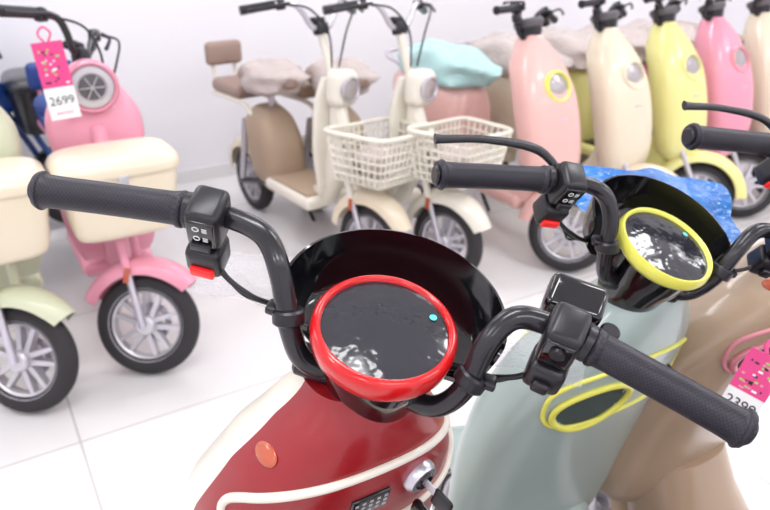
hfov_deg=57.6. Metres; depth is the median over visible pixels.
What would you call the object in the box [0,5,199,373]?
scooter
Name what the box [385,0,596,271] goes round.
scooter
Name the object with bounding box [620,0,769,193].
scooter
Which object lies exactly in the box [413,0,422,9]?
switch
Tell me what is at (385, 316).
scooter
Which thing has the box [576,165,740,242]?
protective film
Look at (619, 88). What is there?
scooter
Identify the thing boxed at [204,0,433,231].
scooter
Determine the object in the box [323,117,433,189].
basket
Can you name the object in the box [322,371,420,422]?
housing
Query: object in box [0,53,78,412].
scooter
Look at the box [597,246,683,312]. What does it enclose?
housing
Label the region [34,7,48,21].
switch
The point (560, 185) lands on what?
switch
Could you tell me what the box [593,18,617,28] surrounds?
housing
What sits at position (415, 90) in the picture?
scooter
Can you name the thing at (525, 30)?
housing
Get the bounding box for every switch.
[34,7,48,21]
[88,29,100,41]
[184,185,230,276]
[190,227,210,253]
[275,0,285,9]
[357,0,367,9]
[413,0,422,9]
[510,0,522,22]
[522,302,591,394]
[532,161,587,223]
[539,6,550,26]
[556,193,579,210]
[592,2,602,15]
[612,1,622,19]
[654,0,663,10]
[705,0,714,6]
[747,238,769,274]
[754,157,769,185]
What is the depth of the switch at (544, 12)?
3.08 m
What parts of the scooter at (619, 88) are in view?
grab rail, panel trim, fork leg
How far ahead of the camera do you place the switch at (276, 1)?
2.71 m
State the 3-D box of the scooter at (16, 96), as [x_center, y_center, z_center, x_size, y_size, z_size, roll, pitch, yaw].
[-2.111,-0.561,3.103,1.469,1.153,0.545,-10,27,-21]
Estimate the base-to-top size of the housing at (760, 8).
0.113 m
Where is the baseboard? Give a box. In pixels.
[177,136,386,184]
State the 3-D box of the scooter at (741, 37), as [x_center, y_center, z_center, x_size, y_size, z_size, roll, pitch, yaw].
[2.277,-1.143,4.358,0.562,1.127,1.560,-10,27,-20]
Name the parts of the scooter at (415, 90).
brake lever, footboard, fork leg, brake lever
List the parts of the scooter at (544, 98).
grab rail, seat, footboard, brake lever, brake lever, fork leg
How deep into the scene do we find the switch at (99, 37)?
2.42 m
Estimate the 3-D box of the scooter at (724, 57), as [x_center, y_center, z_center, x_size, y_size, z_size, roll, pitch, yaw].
[1.566,-0.960,3.972,0.562,1.127,1.560,-10,27,-20]
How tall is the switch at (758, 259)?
0.089 m
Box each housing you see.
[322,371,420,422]
[520,25,541,35]
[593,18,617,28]
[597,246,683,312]
[652,13,675,23]
[701,9,723,18]
[749,4,769,13]
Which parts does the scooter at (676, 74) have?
footboard, fork leg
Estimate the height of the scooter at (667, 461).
1.187 m
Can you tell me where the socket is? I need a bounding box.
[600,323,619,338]
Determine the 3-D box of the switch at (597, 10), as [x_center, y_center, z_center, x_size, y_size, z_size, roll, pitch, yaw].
[0.922,-1.085,3.049,0.056,0.089,0.061,0,25,0]
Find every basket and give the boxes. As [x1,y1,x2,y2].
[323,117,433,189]
[406,116,513,188]
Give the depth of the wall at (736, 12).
5.76 m
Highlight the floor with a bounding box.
[0,151,769,509]
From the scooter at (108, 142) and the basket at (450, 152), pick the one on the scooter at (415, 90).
the basket at (450, 152)
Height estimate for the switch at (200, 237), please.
0.030 m
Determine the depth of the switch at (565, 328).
0.57 m
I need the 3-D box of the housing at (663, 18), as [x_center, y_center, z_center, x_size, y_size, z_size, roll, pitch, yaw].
[1.348,-1.133,3.390,0.112,0.113,0.118,-14,29,-28]
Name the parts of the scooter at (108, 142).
brake lever, backrest, brake lever, footboard, box lid, fork leg, fork leg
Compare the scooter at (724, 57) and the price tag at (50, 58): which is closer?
the price tag at (50, 58)
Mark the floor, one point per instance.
(122, 438)
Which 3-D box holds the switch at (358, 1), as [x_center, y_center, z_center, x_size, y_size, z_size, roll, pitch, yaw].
[-0.088,-0.979,2.732,0.040,0.045,0.037,20,32,36]
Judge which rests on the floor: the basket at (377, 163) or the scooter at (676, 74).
the scooter at (676, 74)
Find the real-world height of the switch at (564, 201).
0.028 m
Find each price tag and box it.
[30,26,81,120]
[722,339,769,413]
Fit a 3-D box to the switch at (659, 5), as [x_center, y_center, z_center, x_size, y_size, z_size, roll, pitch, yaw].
[1.264,-1.174,3.235,0.056,0.089,0.061,0,25,0]
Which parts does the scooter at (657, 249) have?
brake lever, pocket trim, panel trim, instrument glass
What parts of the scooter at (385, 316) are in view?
panel trim, instrument glass, key blade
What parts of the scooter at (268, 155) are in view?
backrest post, backrest, backrest post, swing arm, brake lever, seat post, footboard, fork crown, fork leg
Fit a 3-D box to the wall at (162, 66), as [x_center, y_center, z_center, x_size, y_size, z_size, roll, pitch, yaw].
[-1.057,-1.845,3.651,8.800,3.000,0.102,-14,29,-28]
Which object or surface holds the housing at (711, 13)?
on the scooter at (724, 57)
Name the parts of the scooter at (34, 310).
fork leg, box lid, footboard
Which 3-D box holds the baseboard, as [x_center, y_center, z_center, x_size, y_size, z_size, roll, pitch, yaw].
[-1.028,-0.505,4.234,8.800,0.080,0.012,-14,29,-28]
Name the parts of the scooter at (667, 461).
brake lever, panel trim, pocket trim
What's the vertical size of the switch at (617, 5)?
0.089 m
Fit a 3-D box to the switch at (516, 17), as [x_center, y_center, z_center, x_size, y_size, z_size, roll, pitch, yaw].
[0.531,-0.985,2.837,0.056,0.089,0.061,0,25,0]
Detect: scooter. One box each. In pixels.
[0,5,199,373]
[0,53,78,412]
[0,67,63,222]
[27,171,758,509]
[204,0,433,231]
[279,0,513,266]
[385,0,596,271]
[431,133,769,509]
[454,0,676,175]
[542,0,746,205]
[575,0,769,217]
[588,101,769,509]
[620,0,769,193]
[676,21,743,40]
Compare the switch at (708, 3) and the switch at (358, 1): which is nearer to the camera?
the switch at (358, 1)
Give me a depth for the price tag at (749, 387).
0.94 m
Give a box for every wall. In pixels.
[0,0,704,170]
[723,0,752,34]
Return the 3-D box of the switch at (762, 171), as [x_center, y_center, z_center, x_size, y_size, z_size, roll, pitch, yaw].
[0.547,-0.130,0.957,0.053,0.088,0.063,0,25,0]
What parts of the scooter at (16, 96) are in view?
fork crown, box lid, fork leg, fork leg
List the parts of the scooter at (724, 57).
fork leg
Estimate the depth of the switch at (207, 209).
0.60 m

